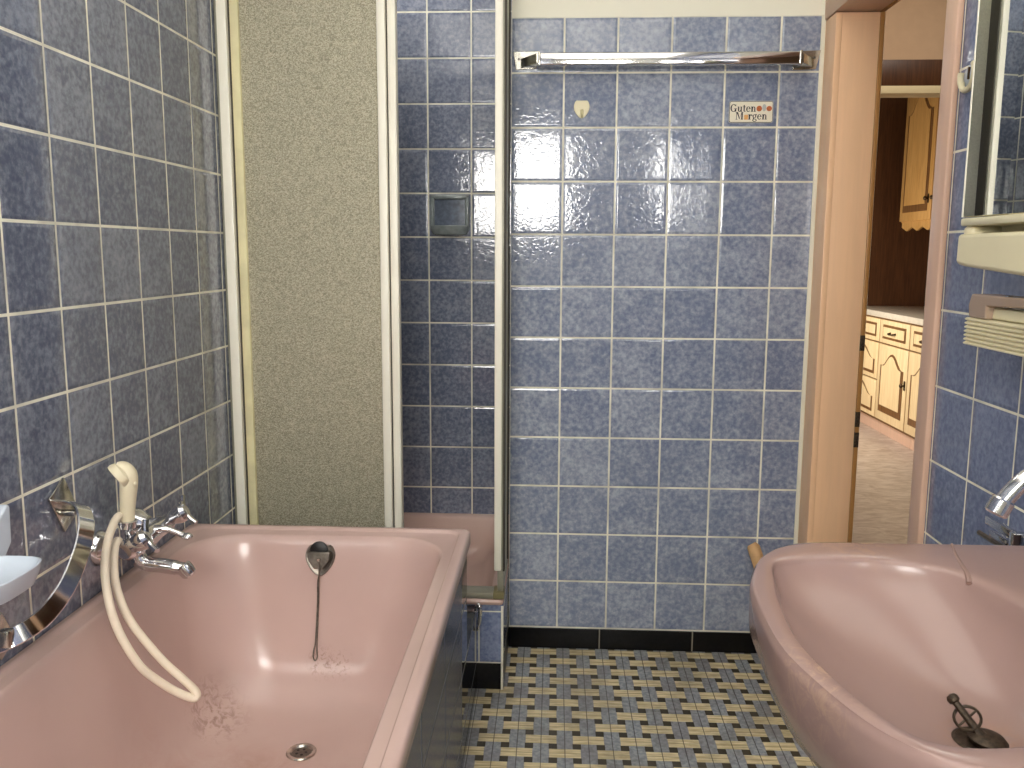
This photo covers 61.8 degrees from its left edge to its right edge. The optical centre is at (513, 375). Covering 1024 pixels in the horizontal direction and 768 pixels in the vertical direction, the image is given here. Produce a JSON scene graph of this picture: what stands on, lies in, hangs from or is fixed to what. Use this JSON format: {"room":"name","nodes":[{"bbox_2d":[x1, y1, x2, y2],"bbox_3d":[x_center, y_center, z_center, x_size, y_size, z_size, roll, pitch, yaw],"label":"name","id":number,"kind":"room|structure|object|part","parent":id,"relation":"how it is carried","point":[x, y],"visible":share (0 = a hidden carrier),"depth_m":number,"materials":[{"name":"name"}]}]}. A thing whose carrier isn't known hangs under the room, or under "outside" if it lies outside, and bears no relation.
{"room":"bathroom","nodes":[
{"label":"bathroom","id":0,"kind":"room"},
{"bbox_2d":[0,0,235,665],"bbox_3d":[-0.885,-0.159,1.109,0.100,2.450,3.954,1,8,3],"label":"wall","id":1,"kind":"structure","parent":0,"point":[114,335],"depth_m":1.69,"materials":[{"name":"tile"}]},
{"bbox_2d":[0,505,41,604],"bbox_3d":[-0.778,0.275,1.285,0.108,0.114,0.179,1,8,3],"label":"soap dish","id":2,"kind":"object","parent":1,"relation":"attached to","point":[18,574],"visible":1,"depth_m":1.32,"materials":[{"name":"white ceramic"}]},
{"bbox_3d":[-0.820,0.260,1.288,0.024,0.086,0.174,1,8,3],"label":"plate","id":3,"kind":"part","parent":2,"relation":"part of","materials":[{"name":"white ceramic"}]},
{"bbox_2d":[0,556,41,604],"bbox_3d":[-0.779,0.313,1.274,0.108,0.041,0.147,1,8,3],"label":"tray","id":4,"kind":"object","parent":2,"relation":"on","point":[18,574],"depth_m":1.30,"materials":[{"name":"white ceramic"}]},
{"bbox_2d":[0,478,94,659],"bbox_3d":[-0.775,0.325,1.446,0.103,0.247,0.320,1,8,3],"label":"handle","id":5,"kind":"object","parent":1,"relation":"attached to","point":[64,507],"visible":1,"depth_m":1.43,"materials":[{"name":"silver metal"}]},
{"bbox_3d":[-0.826,0.420,1.377,0.006,0.078,0.070,1,8,3],"label":"wall plate","id":6,"kind":"part","parent":5,"relation":"part of","materials":[{"name":"silver metal"}]},
{"bbox_3d":[-0.816,0.235,1.552,0.006,0.099,0.088,1,8,3],"label":"wall plate","id":7,"kind":"part","parent":5,"relation":"part of","materials":[{"name":"silver metal"}]},
{"bbox_2d":[89,495,197,578],"bbox_3d":[-0.727,0.339,1.753,0.167,0.142,0.222,1,8,3],"label":"mixer","id":8,"kind":"object","parent":1,"relation":"attached to","point":[141,534],"visible":0.91,"depth_m":1.72,"materials":[{"name":"silver metal"}]},
{"bbox_3d":[-0.725,0.322,1.664,0.046,0.043,0.041,1,8,3],"label":"handle","id":9,"kind":"part","parent":8,"relation":"part of","materials":[{"name":"silver metal"}]},
{"bbox_2d":[100,461,200,702],"bbox_3d":[-0.719,0.402,1.621,0.208,0.453,0.131,6,10,33],"label":"shower","id":10,"kind":"object","parent":8,"relation":"hanging from","point":[125,473],"visible":0.97,"depth_m":1.62,"materials":[{"name":"beige plastic"}]},
{"bbox_3d":[-0.754,0.234,1.676,0.039,0.137,0.036,1,8,3],"label":"handle","id":11,"kind":"part","parent":10,"relation":"part of","materials":[{"name":"beige plastic"}]},
{"bbox_3d":[-0.719,0.375,1.730,0.116,0.064,0.032,0,8,-2],"label":"spout","id":12,"kind":"part","parent":8,"relation":"part of","materials":[{"name":"silver metal"}]},
{"bbox_3d":[-0.706,0.322,1.755,0.061,0.030,0.023,1,8,3],"label":"diverter lever","id":13,"kind":"part","parent":8,"relation":"part of","materials":[{"name":"silver metal"}]},
{"bbox_3d":[-0.717,0.298,1.835,0.046,0.043,0.041,1,8,3],"label":"handle","id":14,"kind":"part","parent":8,"relation":"part of","materials":[{"name":"silver metal"}]},
{"bbox_3d":[-0.670,0.332,1.759,0.025,0.015,0.019,1,8,3],"label":"lever knob","id":15,"kind":"part","parent":8,"relation":"part of","materials":[{"name":"silver metal"}]},
{"bbox_2d":[406,557,476,767],"bbox_3d":[-0.490,0.765,1.425,0.683,0.535,1.993,1,8,3],"label":"bathtub side panel","id":16,"kind":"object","parent":1,"relation":"attached to","point":[441,737],"depth_m":1.81,"materials":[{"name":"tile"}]},
{"bbox_2d":[0,524,469,767],"bbox_3d":[-0.490,0.686,1.277,0.692,0.394,1.724,1,8,3],"label":"bathtub","id":17,"kind":"object","parent":16,"relation":"on","point":[302,646],"visible":1,"depth_m":1.92,"materials":[{"name":"pink ceramic"}]},
{"bbox_3d":[-0.463,0.555,2.015,0.013,0.233,0.040,2,8,12],"label":"chain","id":18,"kind":"part","parent":17,"relation":"part of","materials":[{"name":"silver metal"}]},
{"bbox_3d":[-0.460,0.441,2.038,0.072,0.071,0.023,1,8,3],"label":"overflow plate","id":19,"kind":"part","parent":17,"relation":"part of","materials":[{"name":"silver metal"}]},
{"bbox_2d":[397,0,511,583],"bbox_3d":[-0.400,-0.442,3.095,0.878,2.450,0.100,1,8,3],"label":"wall","id":20,"kind":"structure","parent":0,"point":[446,48],"depth_m":3.04,"materials":[{"name":"tile"}]},
{"bbox_2d":[430,195,469,235],"bbox_3d":[-0.224,-0.560,2.991,0.140,0.142,0.056,1,8,3],"label":"soap holder","id":21,"kind":"object","parent":20,"relation":"attached to","point":[449,214],"visible":1,"depth_m":3.01,"materials":[{"name":"blue ceramic"}]},
{"bbox_3d":[-0.224,-0.507,2.998,0.136,0.035,0.055,1,8,3],"label":"dish","id":22,"kind":"part","parent":21,"relation":"part of","materials":[{"name":"blue ceramic"}]},
{"bbox_2d":[472,603,481,630],"bbox_3d":[-0.099,0.666,2.359,0.028,0.079,0.016,3,9,21],"label":"hook","id":23,"kind":"object","parent":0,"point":[478,608],"visible":1,"depth_m":2.35,"materials":[{"name":"silver metal"}]},
{"bbox_2d":[509,0,826,632],"bbox_3d":[0.502,-0.359,2.552,1.017,2.450,0.100,1,8,3],"label":"wall","id":24,"kind":"structure","parent":0,"point":[659,246],"depth_m":2.53,"materials":[{"name":"tile"}]},
{"bbox_2d":[467,576,507,689],"bbox_3d":[-0.399,0.745,2.564,0.757,0.251,0.276,1,8,3],"label":"trim","id":25,"kind":"structure","parent":24,"relation":"attached to","point":[492,635],"depth_m":2.42,"materials":[{"name":"tile"}]},
{"bbox_2d":[404,512,508,604],"bbox_3d":[-0.386,0.632,2.801,0.756,0.132,0.784,1,8,3],"label":"shower tray","id":26,"kind":"object","parent":25,"relation":"on","point":[480,555],"visible":0.14,"depth_m":3.12,"materials":[{"name":"pink ceramic"}]},
{"bbox_2d":[213,0,510,598],"bbox_3d":[-0.392,-0.249,2.415,0.759,1.720,0.283,1,8,3],"label":"shower enclosure","id":27,"kind":"object","parent":26,"relation":"on","point":[307,90],"visible":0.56,"depth_m":2.29,"materials":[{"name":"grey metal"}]},
{"bbox_3d":[-0.533,-0.214,2.309,0.365,1.660,0.005,1,8,3],"label":"sliding panel","id":28,"kind":"part","parent":27,"relation":"part of","materials":[{"name":"beige glass"}]},
{"bbox_3d":[-0.400,0.609,2.430,0.692,0.018,0.053,1,8,3],"label":"rail","id":29,"kind":"part","parent":27,"relation":"part of","materials":[{"name":"grey metal"}]},
{"bbox_3d":[-0.038,-0.254,2.281,0.020,1.608,0.036,1,8,3],"label":"corner post","id":30,"kind":"part","parent":27,"relation":"part of","materials":[{"name":"beige metal"}]},
{"bbox_3d":[-0.026,-0.256,2.281,0.004,1.604,0.030,1,8,3],"label":"corner post","id":31,"kind":"part","parent":27,"relation":"part of","materials":[{"name":"grey metal"}]},
{"bbox_3d":[-0.030,0.593,2.549,0.016,0.020,0.223,1,8,3],"label":"rail","id":32,"kind":"part","parent":27,"relation":"part of","materials":[{"name":"grey metal"}]},
{"bbox_3d":[-0.023,-0.242,2.418,0.004,1.670,0.224,1,8,3],"label":"panel","id":33,"kind":"part","parent":27,"relation":"part of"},
{"bbox_2d":[574,101,589,117],"bbox_3d":[0.197,-0.762,2.450,0.045,0.049,0.018,1,8,3],"label":"hook","id":34,"kind":"object","parent":24,"relation":"attached to","point":[581,108],"visible":1,"depth_m":2.45,"materials":[{"name":"beige plastic"}]},
{"bbox_2d":[509,627,756,652],"bbox_3d":[0.419,0.828,2.672,0.867,0.064,0.008,1,8,3],"label":"baseboard","id":35,"kind":"structure","parent":24,"relation":"attached to","point":[693,641],"depth_m":2.67,"materials":[{"name":"tile"}]},
{"bbox_2d":[513,50,820,69],"bbox_3d":[0.430,-0.887,2.391,0.864,0.055,0.074,1,8,3],"label":"towel rail","id":36,"kind":"object","parent":24,"relation":"attached to","point":[525,60],"visible":1,"depth_m":2.36,"materials":[{"name":"silver metal"}]},
{"bbox_3d":[0.037,-0.898,2.443,0.074,0.051,0.006,1,8,3],"label":"wall plate","id":37,"kind":"part","parent":36,"relation":"part of","materials":[{"name":"silver metal"}]},
{"bbox_3d":[0.057,-0.886,2.416,0.031,0.027,0.086,-5,10,-32],"label":"arm","id":38,"kind":"part","parent":36,"relation":"part of","materials":[{"name":"silver metal"}]},
{"bbox_3d":[0.826,-0.886,2.406,0.076,0.053,0.005,1,8,3],"label":"wall plate","id":39,"kind":"part","parent":36,"relation":"part of","materials":[{"name":"silver metal"}]},
{"bbox_3d":[0.807,-0.875,2.381,0.031,0.026,0.086,7,10,37],"label":"arm","id":40,"kind":"part","parent":36,"relation":"part of","materials":[{"name":"silver metal"}]},
{"bbox_2d":[728,101,773,122],"bbox_3d":[0.677,-0.750,2.436,0.125,0.061,0.004,1,8,3],"label":"sticker","id":41,"kind":"object","parent":24,"relation":"attached to","point":[739,111],"visible":1,"depth_m":2.43,"materials":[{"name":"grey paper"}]},
{"bbox_2d":[793,15,825,543],"bbox_3d":[0.864,-0.105,2.518,0.012,1.820,0.006,1,8,3],"label":"trim","id":42,"kind":"structure","parent":24,"relation":"attached to","point":[823,21],"depth_m":2.49,"materials":[{"name":"paint"}]},
{"bbox_2d":[463,422,913,767],"bbox_3d":[1.157,0.810,3.398,3.988,0.100,8.600,1,8,3],"label":"floor","id":43,"kind":"structure","parent":0,"point":[555,707],"depth_m":2.35,"materials":[{"name":"tile"}]},
{"bbox_2d":[747,542,762,567],"bbox_3d":[0.776,0.700,2.522,0.039,0.368,0.245,-4,9,-28],"label":"wooden stick","id":44,"kind":"object","parent":43,"relation":"on","point":[754,549],"visible":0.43,"depth_m":2.57,"materials":[{"name":"brown wood"}]},
{"bbox_2d":[860,315,882,431],"bbox_3d":[2.805,-0.037,6.183,0.634,0.800,0.593,1,8,3],"label":"base cabinet","id":45,"kind":"object","parent":43,"relation":"on","point":[873,323],"visible":0.23,"depth_m":6.03,"materials":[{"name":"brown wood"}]},
{"bbox_3d":[2.519,0.117,6.219,0.004,0.163,0.443,1,8,3],"label":"raised panel","id":46,"kind":"part","parent":45,"relation":"part of","materials":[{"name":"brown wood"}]},
{"bbox_3d":[2.522,0.121,6.219,0.002,0.195,0.475,1,8,3],"label":"moulding","id":47,"kind":"part","parent":45,"relation":"part of","materials":[{"name":"brown wood"}]},
{"bbox_3d":[2.521,-0.143,6.181,0.004,0.158,0.443,1,8,3],"label":"raised panel","id":48,"kind":"part","parent":45,"relation":"part of","materials":[{"name":"brown wood"}]},
{"bbox_3d":[2.533,0.121,6.219,0.018,0.255,0.583,1,8,3],"label":"drawer","id":49,"kind":"part","parent":45,"relation":"part of","materials":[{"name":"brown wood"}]},
{"bbox_3d":[2.524,-0.139,6.182,0.002,0.190,0.475,1,8,3],"label":"moulding","id":50,"kind":"part","parent":45,"relation":"part of","materials":[{"name":"brown wood"}]},
{"bbox_3d":[2.522,-0.349,6.152,0.004,0.063,0.443,1,8,3],"label":"raised panel","id":51,"kind":"part","parent":45,"relation":"part of","materials":[{"name":"brown wood"}]},
{"bbox_3d":[2.525,-0.349,6.151,0.002,0.095,0.475,1,8,3],"label":"moulding","id":52,"kind":"part","parent":45,"relation":"part of","materials":[{"name":"brown wood"}]},
{"bbox_3d":[2.534,-0.139,6.181,0.018,0.250,0.583,1,8,3],"label":"drawer","id":53,"kind":"part","parent":45,"relation":"part of","materials":[{"name":"brown wood"}]},
{"bbox_3d":[2.535,-0.349,6.151,0.018,0.155,0.583,1,8,3],"label":"drawer","id":54,"kind":"part","parent":45,"relation":"part of","materials":[{"name":"brown wood"}]},
{"bbox_2d":[875,318,913,448],"bbox_3d":[2.779,0.041,5.641,0.634,0.800,0.498,1,8,3],"label":"base cabinet","id":55,"kind":"object","parent":43,"relation":"on","point":[894,349],"visible":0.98,"depth_m":5.62,"materials":[{"name":"brown wood"}]},
{"bbox_3d":[2.492,0.050,5.657,0.005,0.345,0.320,1,8,3],"label":"raised panel","id":56,"kind":"part","parent":55,"relation":"part of","materials":[{"name":"brown wood"}]},
{"bbox_3d":[2.496,0.065,5.659,0.003,0.405,0.380,1,8,3],"label":"moulding","id":57,"kind":"part","parent":55,"relation":"part of","materials":[{"name":"brown wood"}]},
{"bbox_3d":[2.507,0.070,5.659,0.018,0.515,0.488,1,8,3],"label":"door","id":58,"kind":"part","parent":55,"relation":"part of","materials":[{"name":"brown wood"}]},
{"bbox_3d":[2.495,-0.272,5.610,0.004,0.063,0.348,1,8,3],"label":"raised panel","id":59,"kind":"part","parent":55,"relation":"part of","materials":[{"name":"brown wood"}]},
{"bbox_3d":[2.499,-0.272,5.610,0.002,0.095,0.380,1,8,3],"label":"moulding","id":60,"kind":"part","parent":55,"relation":"part of","materials":[{"name":"brown wood"}]},
{"bbox_3d":[2.509,-0.272,5.610,0.018,0.155,0.488,1,8,3],"label":"drawer","id":61,"kind":"part","parent":55,"relation":"part of","materials":[{"name":"brown wood"}]},
{"bbox_3d":[2.472,0.069,5.438,0.032,0.060,0.030,1,8,3],"label":"knob","id":62,"kind":"part","parent":55,"relation":"part of","materials":[{"name":"brown metal"}]},
{"bbox_2d":[904,324,922,450],"bbox_3d":[2.755,0.112,5.147,0.634,0.800,0.498,1,8,3],"label":"base cabinet","id":63,"kind":"object","parent":43,"relation":"on","point":[916,330],"visible":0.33,"depth_m":5.30,"materials":[{"name":"brown wood"}]},
{"bbox_2d":[867,306,923,325],"bbox_3d":[2.804,-0.385,5.640,0.615,0.040,1.650,1,8,3],"label":"countertop","id":64,"kind":"structure","parent":63,"relation":"on","point":[908,314],"depth_m":5.80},
{"bbox_3d":[2.483,0.141,5.164,0.018,0.515,0.488,1,8,3],"label":"door","id":65,"kind":"part","parent":63,"relation":"part of","materials":[{"name":"brown wood"}]},
{"bbox_3d":[2.472,0.136,5.164,0.003,0.405,0.380,1,8,3],"label":"moulding","id":66,"kind":"part","parent":63,"relation":"part of","materials":[{"name":"brown wood"}]},
{"bbox_3d":[2.468,0.121,5.162,0.005,0.345,0.320,1,8,3],"label":"raised panel","id":67,"kind":"part","parent":63,"relation":"part of","materials":[{"name":"brown wood"}]},
{"bbox_3d":[2.485,-0.201,5.115,0.018,0.155,0.488,1,8,3],"label":"drawer","id":68,"kind":"part","parent":63,"relation":"part of","materials":[{"name":"brown wood"}]},
{"bbox_3d":[2.471,-0.201,5.116,0.004,0.063,0.348,1,8,3],"label":"raised panel","id":69,"kind":"part","parent":63,"relation":"part of","materials":[{"name":"brown wood"}]},
{"bbox_3d":[2.475,-0.201,5.116,0.002,0.095,0.380,1,8,3],"label":"moulding","id":70,"kind":"part","parent":63,"relation":"part of","materials":[{"name":"brown wood"}]},
{"bbox_2d":[852,11,885,533],"bbox_3d":[0.945,-0.066,2.485,0.120,1.892,0.074,1,8,3],"label":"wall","id":71,"kind":"structure","parent":0,"point":[885,11],"depth_m":2.40,"materials":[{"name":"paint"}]},
{"bbox_2d":[867,98,929,305],"bbox_3d":[2.136,-1.042,6.473,2.063,2.700,0.100,1,8,3],"label":"wall","id":72,"kind":"structure","parent":0,"point":[898,256],"depth_m":6.39,"materials":[{"name":"brown wood"}]},
{"bbox_2d":[883,0,946,59],"bbox_3d":[2.075,-1.748,3.947,1.965,0.582,0.100,1,8,3],"label":"wall","id":73,"kind":"structure","parent":0,"point":[914,29],"depth_m":3.93,"materials":[{"name":"paint"}]},
{"bbox_2d":[880,86,940,97],"bbox_3d":[1.748,-1.330,4.015,1.314,0.035,0.115,1,8,3],"label":"trim","id":74,"kind":"structure","parent":73,"relation":"attached to","point":[886,91],"depth_m":3.96,"materials":[{"name":"beige paint"}]},
{"bbox_2d":[881,59,942,85],"bbox_3d":[1.749,-1.406,4.007,1.314,0.116,0.110,1,8,3],"label":"trim","id":75,"kind":"structure","parent":73,"relation":"attached to","point":[924,72],"depth_m":3.95,"materials":[{"name":"brown wood"}]},
{"bbox_2d":[923,0,1023,544],"bbox_3d":[0.847,-0.047,0.395,0.120,2.450,2.675,1,8,3],"label":"wall","id":76,"kind":"structure","parent":0,"point":[977,440],"depth_m":1.59,"materials":[{"name":"tile"}]},
{"bbox_2d":[798,0,964,543],"bbox_3d":[0.913,-0.040,2.096,0.134,1.952,0.850,1,8,3],"label":"door frame","id":77,"kind":"structure","parent":76,"relation":"in","point":[854,35],"depth_m":2.37,"materials":[{"name":"paint"}]},
{"bbox_3d":[0.876,-0.056,2.479,0.018,1.874,0.092,1,8,3],"label":"casing","id":78,"kind":"part","parent":77,"relation":"part of","materials":[{"name":"paint"}]},
{"bbox_3d":[0.861,-0.969,1.965,0.022,0.077,0.850,1,8,3],"label":"casing","id":79,"kind":"part","parent":77,"relation":"part of","materials":[{"name":"paint"}]},
{"bbox_3d":[0.989,0.048,2.443,0.013,0.324,0.005,1,8,3],"label":"strike plate","id":80,"kind":"part","parent":77,"relation":"part of","materials":[{"name":"metal"}]},
{"bbox_3d":[0.843,0.049,1.746,0.014,1.874,0.053,1,8,3],"label":"casing","id":81,"kind":"part","parent":77,"relation":"part of","materials":[{"name":"paint"}]},
{"bbox_2d":[749,542,1023,767],"bbox_3d":[0.533,0.384,0.891,0.547,0.252,0.545,1,8,3],"label":"washbasin","id":82,"kind":"object","parent":76,"relation":"attached to","point":[861,648],"visible":0.97,"depth_m":0.97,"materials":[{"name":"pink ceramic"}]},
{"bbox_2d":[947,693,1008,747],"bbox_3d":[0.472,0.353,0.870,0.059,0.039,0.038,5,9,30],"label":"plug","id":83,"kind":"object","parent":82,"relation":"on","point":[981,737],"visible":0.97,"depth_m":0.87,"materials":[{"name":"metal"}]},
{"bbox_3d":[0.458,0.337,0.890,0.012,0.012,0.012,1,8,3],"label":"knob","id":84,"kind":"part","parent":83,"relation":"part of","materials":[{"name":"metal"}]},
{"bbox_3d":[0.467,0.354,0.877,0.013,0.033,0.037,-5,10,-32],"label":"stem","id":85,"kind":"part","parent":83,"relation":"part of","materials":[{"name":"metal"}]},
{"bbox_2d":[985,469,1023,518],"bbox_3d":[0.620,0.170,0.847,0.293,0.190,0.052,2,8,12],"label":"tap","id":86,"kind":"object","parent":82,"relation":"on","point":[1001,505],"visible":1,"depth_m":0.85,"materials":[{"name":"silver metal"}]},
{"bbox_3d":[0.595,0.133,0.843,0.234,0.116,0.018,1,8,7],"label":"spout","id":87,"kind":"part","parent":86,"relation":"part of","materials":[{"name":"silver metal"}]},
{"bbox_2d":[957,60,973,92],"bbox_3d":[0.838,-0.546,1.571,0.021,0.054,0.070,1,8,3],"label":"wall hook","id":88,"kind":"object","parent":76,"relation":"attached to","point":[964,81],"visible":0.78,"depth_m":1.58,"materials":[{"name":"beige plastic"}]},
{"bbox_3d":[0.845,-0.553,1.583,0.008,0.044,0.044,1,8,3],"label":"hook plate","id":89,"kind":"part","parent":88,"relation":"part of","materials":[{"name":"silver metal"}]},
{"bbox_2d":[957,0,1023,275],"bbox_3d":[0.756,-0.410,1.013,0.126,0.610,0.632,1,8,3],"label":"upper cabinet","id":90,"kind":"object","parent":76,"relation":"attached to","point":[994,167],"visible":1,"depth_m":1.26,"materials":[{"name":"beige plastic"}]},
{"bbox_2d":[957,231,1023,275],"bbox_3d":[0.755,-0.143,1.051,0.126,0.072,0.632,1,8,3],"label":"tray","id":91,"kind":"object","parent":90,"relation":"on","point":[998,251],"depth_m":1.25,"materials":[{"name":"beige plastic"}]},
{"bbox_2d":[961,214,1023,225],"bbox_3d":[0.755,-0.196,1.040,0.126,0.012,0.625,1,8,3],"label":"shelf","id":92,"kind":"object","parent":90,"relation":"attached to","point":[981,219],"depth_m":1.26,"materials":[{"name":"beige plastic"}]},
{"bbox_2d":[964,225,1023,233],"bbox_3d":[0.756,-0.181,1.041,0.124,0.020,0.623,1,8,3],"label":"shelf","id":93,"kind":"object","parent":90,"relation":"attached to","point":[970,229],"depth_m":1.32,"materials":[{"name":"beige plastic"}]},
{"bbox_3d":[0.744,-0.460,1.019,0.015,0.512,0.600,0,8,-4],"label":"mirror door","id":94,"kind":"part","parent":90,"relation":"part of","materials":[{"name":"beige plastic"}]},
{"bbox_2d":[963,294,1023,356],"bbox_3d":[0.768,-0.058,1.146,0.106,0.084,0.457,1,8,3],"label":"paper holder","id":95,"kind":"object","parent":76,"relation":"attached to","point":[995,322],"visible":1,"depth_m":1.29,"materials":[{"name":"beige plastic"}]},
{"bbox_3d":[0.742,-0.100,1.280,0.039,0.037,0.172,1,8,3],"label":"plate","id":96,"kind":"part","parent":95,"relation":"part of","materials":[{"name":"beige plastic"}]},
{"bbox_3d":[0.773,-0.067,1.121,0.094,0.018,0.410,1,8,3],"label":"lid","id":97,"kind":"part","parent":95,"relation":"part of","materials":[{"name":"beige plastic"}]},
{"bbox_2d":[977,516,1023,545],"bbox_3d":[0.785,0.248,1.321,0.086,0.070,0.153,1,8,3],"label":"handle","id":98,"kind":"object","parent":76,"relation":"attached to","point":[1016,538],"visible":0.78,"depth_m":1.32,"materials":[{"name":"silver metal"}]},
{"bbox_3d":[3.067,-0.589,3.357,0.100,2.700,8.100,1,8,3],"label":"wall","id":99,"kind":"structure","parent":0,"visible":0},
{"bbox_2d":[899,98,939,230],"bbox_3d":[2.932,-1.462,5.595,0.399,1.009,1.040,1,8,3],"label":"upper cabinet","id":100,"kind":"object","parent":99,"relation":"attached to","point":[922,113],"visible":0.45,"depth_m":5.83,"materials":[{"name":"brown wood"}]},
{"bbox_3d":[2.771,-1.542,5.854,0.005,0.739,0.340,1,8,3],"label":"raised panel","id":101,"kind":"part","parent":100,"relation":"part of","materials":[{"name":"brown wood"}]},
{"bbox_3d":[2.775,-1.526,5.857,0.003,0.800,0.400,1,8,3],"label":"moulding","id":102,"kind":"part","parent":100,"relation":"part of","materials":[{"name":"brown wood"}]},
{"bbox_3d":[2.749,-1.179,5.695,0.032,0.060,0.030,1,8,3],"label":"knob","id":103,"kind":"part","parent":100,"relation":"part of","materials":[{"name":"brown metal"}]}
]}

